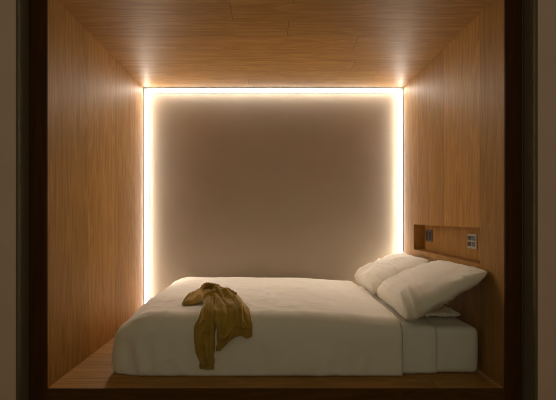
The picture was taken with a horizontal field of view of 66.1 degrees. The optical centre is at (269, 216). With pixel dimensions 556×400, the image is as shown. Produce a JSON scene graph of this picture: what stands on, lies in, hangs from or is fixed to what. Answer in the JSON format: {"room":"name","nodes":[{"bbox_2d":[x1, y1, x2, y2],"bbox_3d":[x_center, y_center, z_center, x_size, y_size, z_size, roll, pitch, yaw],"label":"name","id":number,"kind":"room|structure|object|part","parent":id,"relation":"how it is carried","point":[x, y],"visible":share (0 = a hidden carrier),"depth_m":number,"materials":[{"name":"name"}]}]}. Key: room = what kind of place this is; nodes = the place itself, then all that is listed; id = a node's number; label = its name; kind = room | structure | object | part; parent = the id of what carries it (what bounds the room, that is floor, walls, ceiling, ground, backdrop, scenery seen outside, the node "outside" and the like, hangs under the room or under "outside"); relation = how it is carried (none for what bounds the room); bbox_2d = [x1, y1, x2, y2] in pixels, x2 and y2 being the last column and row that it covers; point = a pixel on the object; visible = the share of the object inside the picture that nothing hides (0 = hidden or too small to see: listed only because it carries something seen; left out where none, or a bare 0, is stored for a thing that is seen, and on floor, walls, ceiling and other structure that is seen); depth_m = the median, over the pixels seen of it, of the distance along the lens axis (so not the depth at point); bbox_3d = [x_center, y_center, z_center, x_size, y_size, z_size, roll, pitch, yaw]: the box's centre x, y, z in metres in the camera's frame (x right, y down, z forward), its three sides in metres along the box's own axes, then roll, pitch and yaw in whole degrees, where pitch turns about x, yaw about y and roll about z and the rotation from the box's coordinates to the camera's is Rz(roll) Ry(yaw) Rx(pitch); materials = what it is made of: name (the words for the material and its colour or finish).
{"room":"bedroom","nodes":[
{"label":"bedroom","id":0,"kind":"room"},
{"bbox_2d":[48,0,142,387],"bbox_3d":[-1.154,-0.145,3.046,0.020,2.092,1.691,0,0,0],"label":"wall","id":1,"kind":"structure","parent":0,"point":[95,105],"depth_m":2.68,"materials":[{"name":"brown wood"}]},
{"bbox_2d":[147,89,399,298],"bbox_3d":[0.031,-0.145,3.932,2.390,2.092,0.020,0,0,0],"label":"wall","id":2,"kind":"structure","parent":0,"point":[242,185],"depth_m":3.92,"materials":[{"name":"paint"}]},
{"bbox_2d":[143,87,403,303],"bbox_3d":[0.031,-0.150,3.884,2.370,2.061,0.075,0,0,0],"label":"light strip","id":3,"kind":"object","parent":2,"relation":"attached to","point":[152,90],"visible":0.82,"depth_m":3.90,"materials":[{"name":"white plastic"}]},
{"bbox_2d":[145,92,146,302],"bbox_3d":[-1.142,-0.130,3.907,0.024,2.021,0.028,0,0,0],"label":"diffuser","id":4,"kind":"object","parent":3,"relation":"attached to","point":[145,92],"depth_m":3.90,"materials":[{"name":"white plastic"}]},
{"bbox_2d":[148,89,398,90],"bbox_3d":[0.031,-1.169,3.907,2.290,0.024,0.028,0,0,0],"label":"diffuser","id":5,"kind":"object","parent":3,"relation":"attached to","point":[148,89],"depth_m":3.90,"materials":[{"name":"white plastic"}]},
{"bbox_2d":[400,92,401,252],"bbox_3d":[1.204,-0.130,3.907,0.024,2.021,0.028,0,0,0],"label":"diffuser","id":6,"kind":"object","parent":3,"relation":"attached to","point":[400,92],"depth_m":3.91,"materials":[{"name":"white plastic"}]},
{"bbox_2d":[58,0,492,86],"bbox_3d":[0.031,-1.181,3.046,2.350,0.020,1.691,0,0,0],"label":"ceiling","id":7,"kind":"structure","parent":0,"point":[160,43],"depth_m":2.77,"materials":[{"name":"brown wood"}]},
{"bbox_2d":[49,337,502,387],"bbox_3d":[0.031,0.891,3.061,2.350,0.020,1.721,0,0,0],"label":"floor","id":8,"kind":"structure","parent":0,"point":[96,371],"depth_m":2.29,"materials":[{"name":"brown wood"}]},
{"bbox_2d":[422,316,477,371],"bbox_3d":[0.183,0.751,3.104,2.000,0.260,1.423,0,0,0],"label":"mattress","id":9,"kind":"object","parent":8,"relation":"on","point":[457,340],"visible":0.06,"depth_m":2.40,"materials":[{"name":"white fabric"}]},
{"bbox_2d":[112,277,402,375],"bbox_3d":[-0.084,0.703,3.095,1.647,0.353,1.518,0,0,0],"label":"duvet","id":10,"kind":"object","parent":9,"relation":"on","point":[301,326],"visible":0.86,"depth_m":2.36,"materials":[{"name":"fabric"}]},
{"bbox_2d":[181,282,251,369],"bbox_3d":[-0.343,0.625,2.587,0.362,0.425,0.668,0,0,-19],"label":"sweater","id":11,"kind":"object","parent":10,"relation":"on","point":[222,309],"visible":1,"depth_m":2.35,"materials":[{"name":"fabric"}]},
{"bbox_2d":[359,286,436,373],"bbox_3d":[0.773,0.745,3.090,0.330,0.264,1.406,0,0,0],"label":"sheet","id":12,"kind":"object","parent":9,"relation":"on","point":[419,336],"visible":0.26,"depth_m":2.39,"materials":[{"name":"fabric"}]},
{"bbox_2d":[354,252,428,294],"bbox_3d":[0.964,0.450,3.494,0.455,0.288,0.682,0,0,0],"label":"pillow","id":13,"kind":"object","parent":12,"relation":"on","point":[370,276],"visible":0.84,"depth_m":3.31,"materials":[{"name":"fabric"}]},
{"bbox_2d":[377,260,486,321],"bbox_3d":[0.969,0.440,2.708,0.481,0.308,0.781,0,0,0],"label":"pillow","id":14,"kind":"object","parent":12,"relation":"on","point":[414,292],"visible":1,"depth_m":2.42,"materials":[{"name":"fabric"}]},
{"bbox_2d":[424,305,460,317],"bbox_3d":[1.036,0.576,2.860,0.238,0.074,0.609,0,0,0],"label":"pillow","id":15,"kind":"object","parent":9,"relation":"on","point":[444,311],"visible":0.2,"depth_m":2.57,"materials":[{"name":"fabric"}]},
{"bbox_2d":[0,0,555,399],"bbox_3d":[0.000,-0.269,2.210,6.400,2.900,0.220,0,0,0],"label":"wall","id":16,"kind":"structure","parent":0,"point":[546,9],"depth_m":2.10,"materials":[{"name":"paint"}]},
{"bbox_2d":[16,0,28,399],"bbox_3d":[-1.245,-0.145,2.200,0.012,2.252,0.200,0,0,0],"label":"trim","id":17,"kind":"structure","parent":16,"relation":"attached to","point":[22,6],"depth_m":2.14,"materials":[{"name":"paint"}]},
{"bbox_2d":[29,0,47,399],"bbox_3d":[-1.191,-0.145,2.194,0.092,2.242,0.012,0,0,0],"label":"trim","id":18,"kind":"structure","parent":16,"relation":"attached to","point":[38,9],"depth_m":2.19,"materials":[{"name":"brown wood"}]},
{"bbox_2d":[47,388,504,399],"bbox_3d":[0.031,0.929,2.194,2.350,0.094,0.012,0,0,0],"label":"trim","id":19,"kind":"structure","parent":16,"relation":"attached to","point":[52,393],"depth_m":2.19,"materials":[{"name":"brown wood"}]},
{"bbox_2d":[504,0,521,399],"bbox_3d":[1.250,-0.145,2.194,0.087,2.242,0.012,0,0,0],"label":"trim","id":20,"kind":"structure","parent":16,"relation":"attached to","point":[512,8],"depth_m":2.19,"materials":[{"name":"brown wood"}]},
{"bbox_2d":[522,0,522,399],"bbox_3d":[1.298,-0.145,2.208,0.007,2.242,0.024,0,0,0],"label":"trim","id":21,"kind":"structure","parent":16,"relation":"attached to","point":[522,0],"depth_m":2.20,"materials":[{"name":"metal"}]},
{"bbox_2d":[523,0,537,399],"bbox_3d":[1.311,-0.145,2.200,0.012,2.252,0.200,0,0,0],"label":"trim","id":22,"kind":"structure","parent":16,"relation":"attached to","point":[530,7],"depth_m":2.14,"materials":[{"name":"paint"}]},
{"bbox_2d":[404,0,503,387],"bbox_3d":[1.216,-0.145,3.046,0.020,2.092,1.691,0,0,0],"label":"wall","id":23,"kind":"structure","parent":0,"point":[454,106],"depth_m":2.57,"materials":[{"name":"brown wood"}]},
{"bbox_2d":[414,225,479,268],"bbox_3d":[1.255,0.178,3.013,0.103,0.257,1.148,0,0,0],"label":"niche","id":24,"kind":"object","parent":23,"relation":"attached to","point":[449,243],"visible":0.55,"depth_m":3.05,"materials":[{"name":"brown wood"}]},
{"bbox_3d":[1.260,0.166,3.581,0.069,0.209,0.012,0,0,0],"label":"panel","id":25,"kind":"part","parent":24,"relation":"part of","materials":[{"name":"brown wood"}]},
{"bbox_2d":[426,229,431,241],"bbox_3d":[1.289,0.152,3.465,0.010,0.098,0.132,0,0,0],"label":"power socket","id":26,"kind":"object","parent":24,"relation":"attached to","point":[428,232],"visible":1,"depth_m":3.46,"materials":[{"name":"grey plastic"}]},
{"bbox_3d":[1.301,0.166,3.013,0.012,0.233,1.148,0,0,0],"label":"panel","id":27,"kind":"part","parent":24,"relation":"part of","materials":[{"name":"brown wood"}]},
{"bbox_2d":[468,234,476,248],"bbox_3d":[1.289,0.155,2.725,0.011,0.094,0.117,0,0,0],"label":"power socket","id":28,"kind":"object","parent":24,"relation":"attached to","point":[472,238],"visible":1,"depth_m":2.71,"materials":[{"name":"plastic"}]}
]}

